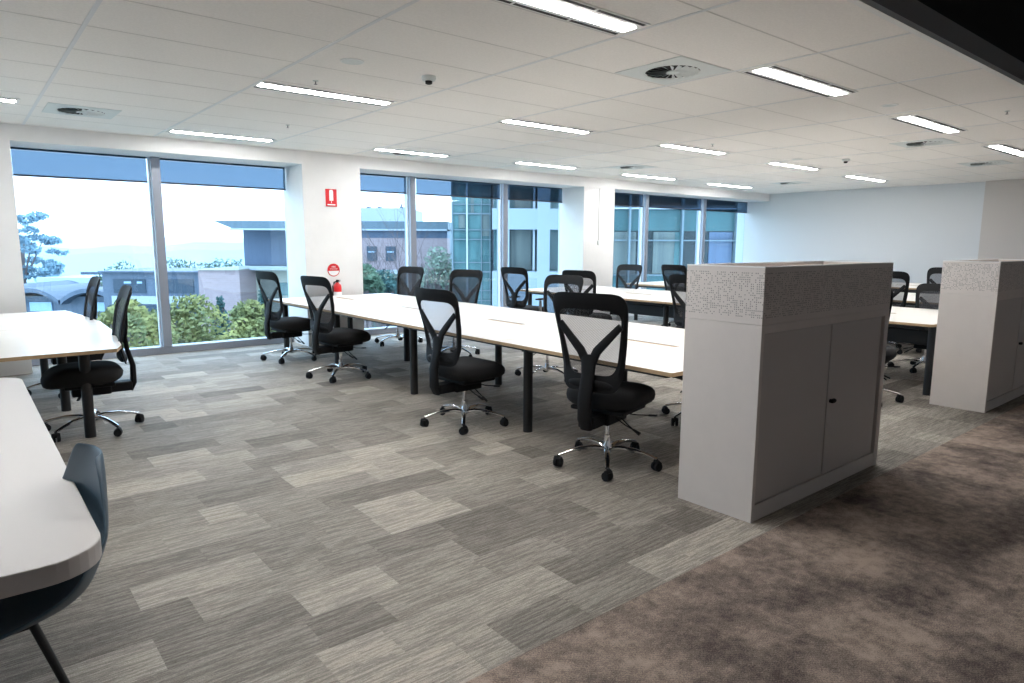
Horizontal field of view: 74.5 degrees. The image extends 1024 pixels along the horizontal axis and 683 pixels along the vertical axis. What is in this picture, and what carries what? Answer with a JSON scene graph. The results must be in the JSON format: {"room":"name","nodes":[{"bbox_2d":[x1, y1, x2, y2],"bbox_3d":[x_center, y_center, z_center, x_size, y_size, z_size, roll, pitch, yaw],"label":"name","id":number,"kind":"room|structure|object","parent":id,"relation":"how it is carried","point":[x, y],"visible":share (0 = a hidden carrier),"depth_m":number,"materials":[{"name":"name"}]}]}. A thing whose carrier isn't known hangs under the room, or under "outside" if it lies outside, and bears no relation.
{"room":"open-plan office","nodes":[
{"label":"open-plan office","id":0,"kind":"room"},
{"bbox_2d":[0,140,32,375],"bbox_3d":[-6.080,-0.915,7.513,0.935,2.590,0.710,-7,11,-39],"label":"wall","id":1,"kind":"structure","parent":0,"point":[12,292],"depth_m":7.46,"materials":[{"name":"white paint"}]},
{"bbox_2d":[284,164,363,345],"bbox_3d":[-2.832,-1.288,10.161,0.890,2.590,0.710,-7,11,-39],"label":"column","id":2,"kind":"structure","parent":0,"point":[318,236],"depth_m":9.84,"materials":[{"name":"white paint"}]},
{"bbox_2d":[31,157,293,365],"bbox_3d":[-4.635,-1.136,9.069,3.295,2.590,0.200,-7,11,-39],"label":"window","id":3,"kind":"structure","parent":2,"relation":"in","point":[166,346],"depth_m":8.98,"materials":[{"name":"silver metal"}]},
{"bbox_2d":[10,147,147,182],"bbox_3d":[-5.296,-2.168,8.306,1.415,0.330,0.016,-7,11,-39],"label":"roller blind","id":4,"kind":"object","parent":3,"relation":"attached to","point":[28,162],"visible":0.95,"depth_m":8.27,"materials":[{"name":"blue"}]},
{"bbox_2d":[159,158,285,189],"bbox_3d":[-3.982,-2.318,9.377,1.670,0.330,0.016,-7,11,-39],"label":"roller blind","id":5,"kind":"object","parent":3,"relation":"attached to","point":[172,171],"visible":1,"depth_m":9.33,"materials":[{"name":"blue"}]},
{"bbox_2d":[325,189,336,206],"bbox_3d":[-2.619,-2.081,9.749,0.170,0.250,0.008,-7,11,-39],"label":"fire sign","id":6,"kind":"object","parent":2,"relation":"attached to","point":[330,194],"visible":1,"depth_m":9.75,"materials":[{"name":"red"}]},
{"bbox_2d":[327,264,339,275],"bbox_3d":[-2.623,-1.052,9.899,0.190,0.190,0.008,-7,11,-39],"label":"round sign","id":7,"kind":"object","parent":2,"relation":"attached to","point":[333,269],"visible":1,"depth_m":9.90,"materials":[{"name":"red"}]},
{"bbox_2d":[332,280,341,295],"bbox_3d":[-2.566,-0.731,9.905,0.123,0.355,0.140,0,8,0],"label":"fire extinguisher","id":8,"kind":"object","parent":2,"relation":"attached to","point":[337,289],"visible":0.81,"depth_m":9.85,"materials":[{"name":"red metal"}]},
{"bbox_2d":[364,176,507,334],"bbox_3d":[-0.851,-1.571,12.156,4.730,2.590,0.200,-7,11,-39],"label":"window","id":9,"kind":"structure","parent":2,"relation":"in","point":[410,197],"depth_m":11.42,"materials":[{"name":"silver metal"}]},
{"bbox_2d":[360,173,406,193],"bbox_3d":[-2.185,-2.547,10.839,1.105,0.285,0.016,-7,11,-39],"label":"roller blind","id":10,"kind":"object","parent":9,"relation":"attached to","point":[377,183],"visible":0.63,"depth_m":10.91,"materials":[{"name":"blue"}]},
{"bbox_2d":[416,177,499,198],"bbox_3d":[-0.917,-2.692,11.873,1.800,0.285,0.016,-7,11,-39],"label":"roller blind","id":11,"kind":"object","parent":9,"relation":"attached to","point":[424,186],"visible":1,"depth_m":11.83,"materials":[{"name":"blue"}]},
{"bbox_2d":[0,122,769,201],"bbox_3d":[-2.228,-2.727,10.449,22.200,0.180,0.710,-7,11,-39],"label":"bulkhead","id":12,"kind":"structure","parent":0,"point":[19,135],"depth_m":9.48,"materials":[{"name":"white paint"}]},
{"bbox_2d":[614,192,642,206],"bbox_3d":[2.315,-3.065,14.509,1.565,0.281,0.016,-7,11,-39],"label":"roller blind","id":13,"kind":"object","parent":12,"relation":"attached to","point":[621,199],"visible":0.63,"depth_m":14.71,"materials":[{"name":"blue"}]},
{"bbox_2d":[706,199,747,212],"bbox_3d":[5.449,-3.425,17.065,1.875,0.281,0.016,-7,11,-39],"label":"roller blind","id":14,"kind":"object","parent":12,"relation":"attached to","point":[712,205],"visible":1,"depth_m":17.06,"materials":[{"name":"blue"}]},
{"bbox_2d":[361,204,422,220],"bbox_3d":[-11.262,-3.817,64.128,4.725,17.938,8.000,0,8,0],"label":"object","id":15,"kind":"object","parent":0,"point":[368,213],"visible":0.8,"depth_m":59.03,"materials":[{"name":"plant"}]},
{"bbox_2d":[482,214,488,235],"bbox_3d":[-1.043,-4.601,26.595,0.281,0.858,0.040,0,8,0],"label":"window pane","id":16,"kind":"object","parent":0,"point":[485,217],"depth_m":26.57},
{"bbox_2d":[0,314,1023,682],"bbox_3d":[2.106,0.764,5.627,22.200,0.120,14.740,-7,11,-39],"label":"floor","id":17,"kind":"structure","parent":0,"point":[269,522],"depth_m":3.37,"materials":[{"name":"grey carpet"}]},
{"bbox_2d":[0,378,101,598],"bbox_3d":[-2.583,0.798,2.317,1.688,0.730,2.880,-7,11,-39],"label":"meeting table","id":18,"kind":"object","parent":17,"relation":"on","point":[49,536],"visible":1,"depth_m":1.95,"materials":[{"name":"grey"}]},
{"bbox_2d":[0,443,108,682],"bbox_3d":[-1.468,0.787,1.938,0.664,0.876,0.560,8,12,44],"label":"shell chair","id":19,"kind":"object","parent":17,"relation":"on","point":[85,467],"visible":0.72,"depth_m":1.96,"materials":[{"name":"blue plastic"}]},
{"bbox_2d":[0,311,121,437],"bbox_3d":[-5.057,0.334,5.414,3.150,0.732,3.500,-7,11,-39],"label":"table","id":20,"kind":"object","parent":17,"relation":"on","point":[42,336],"visible":0.78,"depth_m":5.43,"materials":[{"name":"white laminate"}]},
{"bbox_2d":[26,276,104,397],"bbox_3d":[-4.482,-0.060,6.699,0.730,1.144,0.726,-7,11,-39],"label":"office chair","id":21,"kind":"object","parent":17,"relation":"on","point":[90,305],"visible":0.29,"depth_m":6.84,"materials":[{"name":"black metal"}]},
{"bbox_2d":[40,285,144,442],"bbox_3d":[-3.360,0.142,5.351,0.717,1.144,0.722,-6,10,-36],"label":"office chair","id":22,"kind":"object","parent":17,"relation":"on","point":[104,375],"visible":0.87,"depth_m":5.27,"materials":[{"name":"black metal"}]},
{"bbox_2d":[255,271,316,363],"bbox_3d":[-2.847,-0.339,8.662,0.726,1.144,0.730,8,11,42],"label":"office chair","id":23,"kind":"object","parent":17,"relation":"on","point":[293,326],"visible":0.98,"depth_m":8.44,"materials":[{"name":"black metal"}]},
{"bbox_2d":[300,276,370,382],"bbox_3d":[-1.921,-0.171,7.534,0.726,1.144,0.730,7,11,40],"label":"office chair","id":24,"kind":"object","parent":17,"relation":"on","point":[333,340],"visible":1,"depth_m":7.30,"materials":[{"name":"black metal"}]},
{"bbox_2d":[375,266,423,346],"bbox_3d":[-1.710,-0.530,10.006,0.726,1.144,0.730,6,10,36],"label":"office chair","id":25,"kind":"object","parent":17,"relation":"on","point":[409,278],"visible":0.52,"depth_m":10.19,"materials":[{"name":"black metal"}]},
{"bbox_2d":[415,288,508,434],"bbox_3d":[-0.407,0.117,5.610,0.727,1.144,0.708,-8,11,-43],"label":"office chair","id":26,"kind":"object","parent":17,"relation":"on","point":[458,373],"visible":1,"depth_m":5.38,"materials":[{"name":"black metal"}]},
{"bbox_2d":[443,269,482,356],"bbox_3d":[-0.778,-0.368,8.919,0.726,1.144,0.730,6,10,32],"label":"office chair","id":27,"kind":"object","parent":17,"relation":"on","point":[465,284],"visible":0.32,"depth_m":9.11,"materials":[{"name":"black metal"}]},
{"bbox_2d":[276,293,684,432],"bbox_3d":[-0.485,0.082,7.278,1.840,0.732,6.790,-7,11,-39],"label":"table","id":28,"kind":"object","parent":17,"relation":"on","point":[654,350],"visible":0.66,"depth_m":6.26,"materials":[{"name":"white laminate"}]},
{"bbox_2d":[501,267,542,311],"bbox_3d":[0.227,-0.589,10.465,0.726,1.144,0.730,8,11,42],"label":"office chair","id":29,"kind":"object","parent":17,"relation":"on","point":[515,294],"visible":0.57,"depth_m":10.20,"materials":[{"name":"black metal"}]},
{"bbox_2d":[515,275,583,381],"bbox_3d":[0.394,-0.155,7.493,0.726,1.144,0.730,7,11,40],"label":"office chair","id":30,"kind":"object","parent":17,"relation":"on","point":[577,281],"visible":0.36,"depth_m":7.68,"materials":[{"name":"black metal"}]},
{"bbox_2d":[562,270,611,317],"bbox_3d":[1.084,-0.435,9.434,0.726,1.144,0.730,7,11,38],"label":"office chair","id":31,"kind":"object","parent":17,"relation":"on","point":[588,275],"visible":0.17,"depth_m":9.05,"materials":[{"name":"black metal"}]},
{"bbox_2d":[553,292,662,481],"bbox_3d":[0.676,0.249,4.558,0.725,1.196,0.729,6,10,36],"label":"office chair","id":32,"kind":"object","parent":17,"relation":"on","point":[599,400],"visible":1,"depth_m":4.32,"materials":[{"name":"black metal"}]},
{"bbox_2d":[605,264,641,320],"bbox_3d":[1.819,-0.741,11.554,0.730,1.144,0.726,-7,11,-42],"label":"office chair","id":33,"kind":"object","parent":17,"relation":"on","point":[630,267],"visible":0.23,"depth_m":11.72,"materials":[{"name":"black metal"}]},
{"bbox_2d":[661,375,682,425],"bbox_3d":[1.632,0.114,5.690,0.730,1.144,0.726,-4,10,-29],"label":"office chair","id":34,"kind":"object","parent":17,"relation":"on","point":[665,409],"visible":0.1,"depth_m":5.84,"materials":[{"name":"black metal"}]},
{"bbox_2d":[661,264,686,325],"bbox_3d":[3.053,-0.804,12.023,0.730,1.144,0.726,-7,11,-39],"label":"office chair","id":35,"kind":"object","parent":17,"relation":"on","point":[667,270],"visible":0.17,"depth_m":11.79,"materials":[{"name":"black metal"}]},
{"bbox_2d":[668,274,686,328],"bbox_3d":[2.276,-0.244,8.161,0.730,1.144,0.726,-8,11,-43],"label":"office chair","id":36,"kind":"object","parent":17,"relation":"on","point":[679,320],"visible":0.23,"depth_m":8.00,"materials":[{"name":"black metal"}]},
{"bbox_2d":[520,286,937,395],"bbox_3d":[2.790,-0.243,9.602,1.800,0.732,6.330,-7,11,-39],"label":"table","id":37,"kind":"object","parent":17,"relation":"on","point":[906,325],"visible":0.23,"depth_m":7.76,"materials":[{"name":"white laminate"}]},
{"bbox_2d":[627,303,927,344],"bbox_3d":[2.843,-0.380,9.613,0.400,0.160,5.850,-7,11,-39],"label":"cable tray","id":38,"kind":"object","parent":37,"relation":"on","point":[895,334],"depth_m":7.57,"materials":[{"name":"metal"}]},
{"bbox_2d":[627,281,915,319],"bbox_3d":[4.940,-0.511,11.503,1.800,0.732,6.400,-7,11,-39],"label":"table","id":39,"kind":"object","parent":17,"relation":"on","point":[911,297],"visible":0.05,"depth_m":12.77,"materials":[{"name":"white laminate"}]},
{"bbox_2d":[678,308,889,522],"bbox_3d":[1.762,0.357,4.255,1.585,1.080,0.496,-7,11,-39],"label":"storage cabinet","id":40,"kind":"object","parent":17,"relation":"on","point":[773,416],"visible":0.99,"depth_m":3.85,"materials":[{"name":"grey metal"}]},
{"bbox_2d":[685,261,893,325],"bbox_3d":[1.760,-0.331,4.161,1.587,0.304,0.482,-7,11,-39],"label":"planter box","id":41,"kind":"object","parent":40,"relation":"on","point":[757,293],"visible":1,"depth_m":3.75,"materials":[{"name":"metal"}]},
{"bbox_2d":[881,288,903,406],"bbox_3d":[3.407,0.000,6.521,0.726,1.144,0.730,7,11,40],"label":"office chair","id":42,"kind":"object","parent":17,"relation":"on","point":[891,352],"visible":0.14,"depth_m":6.38,"materials":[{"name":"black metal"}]},
{"bbox_2d":[887,271,921,354],"bbox_3d":[5.436,-0.438,9.582,0.730,1.144,0.726,-7,11,-39],"label":"office chair","id":43,"kind":"object","parent":17,"relation":"on","point":[904,277],"visible":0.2,"depth_m":9.24,"materials":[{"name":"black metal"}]},
{"bbox_2d":[887,283,940,372],"bbox_3d":[4.994,-0.164,8.091,0.730,1.030,0.726,-6,10,-37],"label":"office chair","id":44,"kind":"object","parent":17,"relation":"on","point":[927,294],"visible":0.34,"depth_m":8.30,"materials":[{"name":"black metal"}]},
{"bbox_2d":[927,267,941,283],"bbox_3d":[6.715,-0.587,10.639,0.730,1.144,0.726,-7,11,-39],"label":"office chair","id":45,"kind":"object","parent":17,"relation":"on","point":[935,270],"visible":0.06,"depth_m":10.90,"materials":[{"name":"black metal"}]},
{"bbox_2d":[929,292,1023,412],"bbox_3d":[4.738,0.028,6.664,1.560,1.060,0.466,-7,11,-39],"label":"storage cabinet","id":46,"kind":"object","parent":17,"relation":"on","point":[978,363],"visible":0.98,"depth_m":6.21,"materials":[{"name":"grey metal"}]},
{"bbox_2d":[940,259,1023,295],"bbox_3d":[4.736,-0.646,6.572,1.562,0.296,0.452,-7,11,-39],"label":"planter box","id":47,"kind":"object","parent":46,"relation":"on","point":[996,277],"visible":1,"depth_m":6.10,"materials":[{"name":"metal"}]},
{"bbox_2d":[0,0,1023,193],"bbox_3d":[0.128,-2.443,7.601,22.200,0.100,8.480,-7,11,-39],"label":"ceiling","id":48,"kind":"structure","parent":0,"point":[815,25],"depth_m":5.46,"materials":[{"name":"tile"}]},
{"bbox_2d":[42,102,120,118],"bbox_3d":[-4.244,-2.262,6.633,0.600,0.016,0.600,-7,11,-39],"label":"ceiling vent","id":49,"kind":"object","parent":48,"relation":"in","point":[55,108],"visible":1,"depth_m":6.59,"materials":[{"name":"white metal"}]},
{"bbox_2d":[166,129,275,141],"bbox_3d":[-3.488,-2.479,8.121,1.200,0.011,0.270,-7,11,-39],"label":"recessed light","id":50,"kind":"object","parent":48,"relation":"in","point":[170,130],"visible":1,"depth_m":8.07,"materials":[{"name":"white"}]},
{"bbox_2d":[250,81,396,105],"bbox_3d":[-1.596,-2.135,5.818,1.220,0.011,0.270,-7,11,-39],"label":"recessed light","id":51,"kind":"object","parent":48,"relation":"in","point":[268,85],"visible":1,"depth_m":5.76,"materials":[{"name":"white"}]},
{"bbox_2d":[340,58,363,64],"bbox_3d":[-1.131,-1.980,4.762,0.170,0.007,0.170,-7,11,-39],"label":"ceiling speaker","id":52,"kind":"object","parent":48,"relation":"attached to","point":[351,61],"visible":1,"depth_m":4.75,"materials":[{"name":"white"}]},
{"bbox_2d":[378,149,434,156],"bbox_3d":[-1.506,-2.690,9.648,0.600,0.016,0.600,-7,11,-39],"label":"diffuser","id":53,"kind":"object","parent":48,"relation":"in","point":[415,154],"visible":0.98,"depth_m":9.64,"materials":[{"name":"white metal"}]},
{"bbox_2d":[371,148,451,156],"bbox_3d":[-1.415,-2.679,9.555,1.180,0.011,0.270,-7,11,-39],"label":"recessed light","id":54,"kind":"object","parent":48,"relation":"in","point":[376,149],"visible":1,"depth_m":9.49,"materials":[{"name":"white"}]},
{"bbox_2d":[22,0,1023,190],"bbox_3d":[-0.141,-2.279,6.818,20.256,0.006,7.590,-7,11,-39],"label":"grid","id":55,"kind":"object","parent":48,"relation":"attached to","point":[97,3],"depth_m":5.66,"materials":[{"name":"white"}]},
{"bbox_2d":[496,118,595,133],"bbox_3d":[0.390,-2.355,7.387,1.240,0.011,0.270,-7,11,-39],"label":"recessed light","id":56,"kind":"object","parent":48,"relation":"in","point":[513,121],"visible":1,"depth_m":7.33,"materials":[{"name":"white"}]},
{"bbox_2d":[514,161,579,168],"bbox_3d":[0.570,-2.889,11.046,1.280,0.011,0.270,-7,11,-39],"label":"recessed light","id":57,"kind":"object","parent":48,"relation":"in","point":[521,162],"visible":1,"depth_m":11.00,"materials":[{"name":"white"}]},
{"bbox_2d":[496,0,649,35],"bbox_3d":[0.233,-1.808,3.630,1.270,0.011,0.270,-7,11,-39],"label":"recessed light","id":58,"kind":"object","parent":48,"relation":"in","point":[581,13],"visible":1,"depth_m":3.75,"materials":[{"name":"white"}]},
{"bbox_2d":[517,0,635,31],"bbox_3d":[0.233,-1.804,3.631,1.210,0.004,0.102,-7,11,-39],"label":"diffuser","id":59,"kind":"object","parent":58,"relation":"attached to","point":[554,6],"depth_m":3.74,"materials":[{"name":"plastic"}]},
{"bbox_2d":[607,164,654,169],"bbox_3d":[2.012,-2.910,11.261,0.600,0.016,0.600,-7,11,-39],"label":"ceiling vent","id":60,"kind":"object","parent":48,"relation":"in","point":[634,166],"visible":1,"depth_m":11.21,"materials":[{"name":"white metal"}]},
{"bbox_2d":[615,56,730,84],"bbox_3d":[1.194,-2.001,5.005,0.600,0.016,0.600,-7,11,-39],"label":"ceiling vent","id":61,"kind":"object","parent":48,"relation":"in","point":[679,67],"visible":1,"depth_m":4.96,"materials":[{"name":"white metal"}]},
{"bbox_2d":[655,143,730,154],"bbox_3d":[2.465,-2.597,9.105,1.350,0.011,0.270,-7,11,-39],"label":"recessed light","id":62,"kind":"object","parent":48,"relation":"in","point":[672,146],"visible":1,"depth_m":9.06,"materials":[{"name":"white"}]},
{"bbox_2d":[661,145,724,153],"bbox_3d":[2.465,-2.594,9.105,1.290,0.004,0.102,-7,11,-39],"label":"diffuser","id":63,"kind":"object","parent":62,"relation":"attached to","point":[670,146],"depth_m":9.06,"materials":[{"name":"plastic"}]},
{"bbox_2d":[706,183,754,187],"bbox_3d":[4.792,-3.414,14.771,1.580,0.011,0.270,-7,11,-39],"label":"recessed light","id":64,"kind":"object","parent":48,"relation":"in","point":[716,184],"visible":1,"depth_m":14.65,"materials":[{"name":"white"}]},
{"bbox_2d":[710,184,747,187],"bbox_3d":[4.792,-3.410,14.771,1.520,0.004,0.102,-7,11,-39],"label":"diffuser","id":65,"kind":"object","parent":64,"relation":"attached to","point":[710,184],"depth_m":14.65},
{"bbox_2d":[764,162,821,169],"bbox_3d":[4.624,-2.867,11.019,1.400,0.011,0.270,-7,11,-39],"label":"recessed light","id":66,"kind":"object","parent":48,"relation":"in","point":[782,164],"visible":1,"depth_m":10.99,"materials":[{"name":"white"}]},
{"bbox_2d":[741,64,857,96],"bbox_3d":[2.301,-2.045,5.317,1.330,0.011,0.270,-7,11,-39],"label":"recessed light","id":67,"kind":"object","parent":48,"relation":"in","point":[774,73],"visible":1,"depth_m":5.24,"materials":[{"name":"white"}]},
{"bbox_2d":[754,68,846,95],"bbox_3d":[2.301,-2.042,5.318,1.270,0.004,0.102,-7,11,-39],"label":"diffuser","id":68,"kind":"object","parent":67,"relation":"attached to","point":[768,72],"depth_m":5.26,"materials":[{"name":"plastic"}]},
{"bbox_2d":[841,175,888,181],"bbox_3d":[6.856,-3.151,13.032,1.530,0.011,0.270,-7,11,-39],"label":"recessed light","id":69,"kind":"object","parent":48,"relation":"in","point":[853,176],"visible":1,"depth_m":12.96,"materials":[{"name":"white"}]},
{"bbox_2d":[846,176,881,181],"bbox_3d":[6.856,-3.148,13.032,1.470,0.004,0.102,-7,11,-39],"label":"diffuser","id":70,"kind":"object","parent":69,"relation":"attached to","point":[856,177],"depth_m":12.96,"materials":[{"name":"plastic"}]},
{"bbox_2d":[889,138,958,147],"bbox_3d":[5.184,-2.488,8.464,0.600,0.016,0.600,-7,11,-39],"label":"ceiling vent","id":71,"kind":"object","parent":48,"relation":"in","point":[937,141],"visible":1,"depth_m":8.41,"materials":[{"name":"white metal"}]},
{"bbox_2d":[889,114,967,133],"bbox_3d":[4.449,-2.305,7.159,1.430,0.011,0.270,-7,11,-39],"label":"recessed light","id":72,"kind":"object","parent":48,"relation":"in","point":[917,120],"visible":1,"depth_m":7.08,"materials":[{"name":"white"}]},
{"bbox_2d":[899,116,957,132],"bbox_3d":[4.449,-2.301,7.159,1.370,0.004,0.102,-7,11,-39],"label":"diffuser","id":73,"kind":"object","parent":72,"relation":"attached to","point":[911,119],"depth_m":7.11,"materials":[{"name":"plastic"}]},
{"bbox_2d":[957,160,1012,166],"bbox_3d":[7.411,-2.781,10.537,0.600,0.016,0.600,-7,11,-39],"label":"ceiling vent","id":74,"kind":"object","parent":48,"relation":"in","point":[997,162],"visible":1,"depth_m":10.50,"materials":[{"name":"white metal"}]},
{"bbox_2d":[981,144,1023,156],"bbox_3d":[6.756,-2.579,9.104,1.530,0.011,0.270,-7,11,-39],"label":"recessed light","id":75,"kind":"object","parent":48,"relation":"in","point":[1003,148],"visible":1,"depth_m":8.96,"materials":[{"name":"white"}]},
{"bbox_2d":[989,145,1023,155],"bbox_3d":[6.756,-2.575,9.105,1.470,0.004,0.102,-7,11,-39],"label":"diffuser","id":76,"kind":"object","parent":75,"relation":"attached to","point":[1003,148],"depth_m":8.97,"materials":[{"name":"plastic"}]},
{"bbox_2d":[558,186,614,313],"bbox_3d":[1.498,-1.785,13.693,0.870,2.590,0.710,-7,11,-39],"label":"wall","id":77,"kind":"structure","parent":0,"point":[581,209],"depth_m":13.36,"materials":[{"name":"white paint"}]},
{"bbox_2d":[508,184,561,202],"bbox_3d":[0.451,-2.849,12.989,1.425,0.285,0.016,-7,11,-39],"label":"roller blind","id":78,"kind":"object","parent":77,"relation":"attached to","point":[515,192],"visible":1,"depth_m":12.98,"materials":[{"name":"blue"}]},
{"bbox_2d":[637,194,706,288],"bbox_3d":[3.897,-2.115,16.027,5.830,2.590,0.200,-7,11,-39],"label":"window","id":79,"kind":"structure","parent":77,"relation":"in","point":[643,211],"depth_m":15.25,"materials":[{"name":"silver metal"}]},
{"bbox_2d":[649,195,700,210],"bbox_3d":[3.834,-3.239,15.748,1.990,0.281,0.016,-7,11,-39],"label":"roller blind","id":80,"kind":"object","parent":79,"relation":"attached to","point":[665,202],"visible":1,"depth_m":15.71,"materials":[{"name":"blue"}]},
{"bbox_2d":[735,182,985,305],"bbox_3d":[10.740,-2.115,12.386,0.150,3.700,14.740,-7,11,-39],"label":"wall","id":81,"kind":"structure","parent":0,"point":[919,228],"depth_m":15.33,"materials":[{"name":"grey paint"}]},
{"bbox_2d":[0,0,1023,193],"bbox_3d":[0.242,-2.373,7.470,22.200,0.004,6.940,-7,11,-39],"label":"trim","id":82,"kind":"structure","parent":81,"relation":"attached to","point":[124,0],"depth_m":5.72,"materials":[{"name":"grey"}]},
{"bbox_2d":[918,0,1023,62],"bbox_3d":[2.832,-2.442,4.285,22.200,0.780,0.020,-7,11,-39],"label":"wall","id":83,"kind":"structure","parent":0,"point":[1000,23],"depth_m":4.79,"materials":[{"name":"black"}]},
{"bbox_2d":[847,0,1023,88],"bbox_3d":[2.833,-1.992,4.347,22.200,0.130,0.030,-7,11,-39],"label":"trim","id":84,"kind":"structure","parent":83,"relation":"attached to","point":[915,11],"depth_m":4.34,"materials":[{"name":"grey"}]},
{"bbox_2d":[978,179,1023,258],"bbox_3d":[12.420,-1.322,10.223,0.120,2.770,9.120,-7,11,-39],"label":"wall","id":85,"kind":"structure","parent":0,"point":[1002,225],"depth_m":13.30,"materials":[{"name":"grey paint"}]},
{"label":"outside","id":86,"kind":"structure","parent":0,"visible":0},
{"bbox_3d":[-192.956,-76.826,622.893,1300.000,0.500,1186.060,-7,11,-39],"label":"ground","id":87,"kind":"structure","parent":86,"visible":0},
{"bbox_2d":[17,210,68,283],"bbox_3d":[-39.827,-2.217,55.547,6.152,17.011,6.107,-7,11,-39],"label":"tree","id":88,"kind":"object","parent":87,"relation":"on","point":[56,269],"visible":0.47,"depth_m":54.57,"materials":[{"name":"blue plant"}]},
{"bbox_2d":[24,272,104,317],"bbox_3d":[-29.567,0.676,53.679,15.665,11.907,30.000,0,8,0],"label":"vaulted hall","id":89,"kind":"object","parent":87,"relation":"on","point":[66,292],"visible":0.2,"depth_m":44.76,"materials":[{"name":"blue"}]},
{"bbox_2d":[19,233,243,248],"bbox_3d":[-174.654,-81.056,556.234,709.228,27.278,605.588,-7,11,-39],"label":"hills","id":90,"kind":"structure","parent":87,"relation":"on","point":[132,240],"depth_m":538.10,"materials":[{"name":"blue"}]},
{"bbox_2d":[25,242,244,281],"bbox_3d":[-89.861,-32.577,266.141,359.664,15.841,310.414,-7,11,-39],"label":"hills","id":91,"kind":"structure","parent":87,"relation":"on","point":[76,261],"depth_m":251.90,"materials":[{"name":"blue"}]},
{"bbox_2d":[97,299,181,347],"bbox_3d":[-13.537,4.609,25.062,2.704,12.531,3.218,-7,11,-39],"label":"tree","id":92,"kind":"object","parent":87,"relation":"on","point":[143,330],"visible":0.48,"depth_m":23.72,"materials":[{"name":"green plant"}]},
{"bbox_2d":[97,268,206,324],"bbox_3d":[-21.078,1.794,43.225,6.597,12.786,5.600,0,8,0],"label":"office block","id":93,"kind":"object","parent":87,"relation":"on","point":[181,281],"visible":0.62,"depth_m":39.92,"materials":[{"name":"blue"}]},
{"bbox_2d":[157,293,227,343],"bbox_3d":[-12.953,4.237,27.921,3.802,12.446,3.631,-7,11,-39],"label":"tree","id":94,"kind":"object","parent":87,"relation":"on","point":[191,330],"visible":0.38,"depth_m":26.61,"materials":[{"name":"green plant"}]},
{"bbox_2d":[209,295,232,340],"bbox_3d":[-13.043,3.944,30.856,1.384,12.178,1.258,-7,11,-39],"label":"tree","id":95,"kind":"object","parent":87,"relation":"on","point":[219,302],"visible":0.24,"depth_m":30.05,"materials":[{"name":"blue plant"}]},
{"bbox_2d":[196,266,256,337],"bbox_3d":[-15.656,2.261,39.248,2.247,13.057,5.200,0,8,0],"label":"brick block","id":96,"kind":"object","parent":87,"relation":"on","point":[234,283],"visible":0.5,"depth_m":36.01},
{"bbox_2d":[221,298,275,339],"bbox_3d":[-9.700,4.558,25.807,2.499,12.448,2.712,-7,11,-39],"label":"tree","id":97,"kind":"object","parent":87,"relation":"on","point":[248,320],"visible":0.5,"depth_m":24.57,"materials":[{"name":"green plant"}]},
{"bbox_2d":[215,221,451,327],"bbox_3d":[-9.713,0.233,44.405,12.535,15.631,16.200,0,8,0],"label":"brick office building","id":98,"kind":"structure","parent":87,"relation":"on","point":[264,241],"depth_m":36.20,"materials":[{"name":"blue brick"}]},
{"bbox_2d":[179,204,492,341],"bbox_3d":[-5.591,2.585,26.739,13.071,16.114,7.765,-2,9,-17],"label":"tree","id":99,"kind":"object","parent":87,"relation":"on","point":[389,262],"visible":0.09,"depth_m":27.49,"materials":[{"name":"grey plant"}]},
{"bbox_2d":[362,263,385,327],"bbox_3d":[-5.277,4.039,24.722,1.617,13.826,1.332,-1,8,-6],"label":"tree","id":100,"kind":"object","parent":87,"relation":"on","point":[372,281],"visible":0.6,"depth_m":23.60,"materials":[{"name":"green plant"}]},
{"bbox_2d":[369,269,396,326],"bbox_3d":[-4.948,3.874,26.887,1.585,13.531,1.790,-7,11,-39],"label":"tree","id":101,"kind":"object","parent":87,"relation":"on","point":[389,279],"visible":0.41,"depth_m":25.63,"materials":[{"name":"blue plant"}]},
{"bbox_2d":[361,193,451,327],"bbox_3d":[-3.825,1.479,30.937,8.748,17.105,10.379,7,11,38],"label":"tree","id":102,"kind":"object","parent":87,"relation":"on","point":[425,272],"visible":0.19,"depth_m":28.76,"materials":[{"name":"grey plant"}]},
{"bbox_2d":[420,245,451,289],"bbox_3d":[-3.349,2.446,33.709,2.797,14.401,3.035,4,9,22],"label":"tree","id":103,"kind":"object","parent":87,"relation":"on","point":[435,261],"visible":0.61,"depth_m":32.40,"materials":[{"name":"green plant"}]},
{"bbox_2d":[451,197,493,305],"bbox_3d":[-1.626,0.367,31.322,1.565,19.213,8.120,0,8,0],"label":"glass tower","id":104,"kind":"structure","parent":87,"relation":"on","point":[472,234],"depth_m":26.69,"materials":[{"name":"blue"}]},
{"bbox_2d":[492,199,558,312],"bbox_3d":[1.310,0.742,29.415,4.172,19.048,6.000,0,8,0],"label":"concrete building","id":105,"kind":"structure","parent":87,"relation":"on","point":[532,225],"depth_m":25.95,"materials":[{"name":"grey"}]},
{"bbox_2d":[612,206,737,289],"bbox_3d":[6.700,1.094,28.300,7.132,18.719,8.300,0,8,0],"label":"building","id":106,"kind":"structure","parent":87,"relation":"on","point":[671,232],"depth_m":23.65,"materials":[{"name":"blue"}]},
{"bbox_2d":[613,232,635,273],"bbox_3d":[3.972,-3.131,23.770,0.784,1.472,0.050,0,8,0],"label":"curtain","id":107,"kind":"object","parent":106,"relation":"hanging from","point":[620,248],"depth_m":23.74,"materials":[{"name":"fabric"}]},
{"bbox_2d":[652,232,674,273],"bbox_3d":[5.345,-3.125,23.770,0.749,1.472,0.050,0,8,0],"label":"curtain","id":108,"kind":"object","parent":106,"relation":"hanging from","point":[663,252],"depth_m":23.74,"materials":[{"name":"fabric"}]},
{"bbox_2d":[708,232,732,263],"bbox_3d":[7.342,-3.116,23.770,0.820,1.472,0.050,0,8,0],"label":"blind","id":109,"kind":"object","parent":106,"relation":"hanging from","point":[718,251],"depth_m":23.72,"materials":[{"name":"fabric"}]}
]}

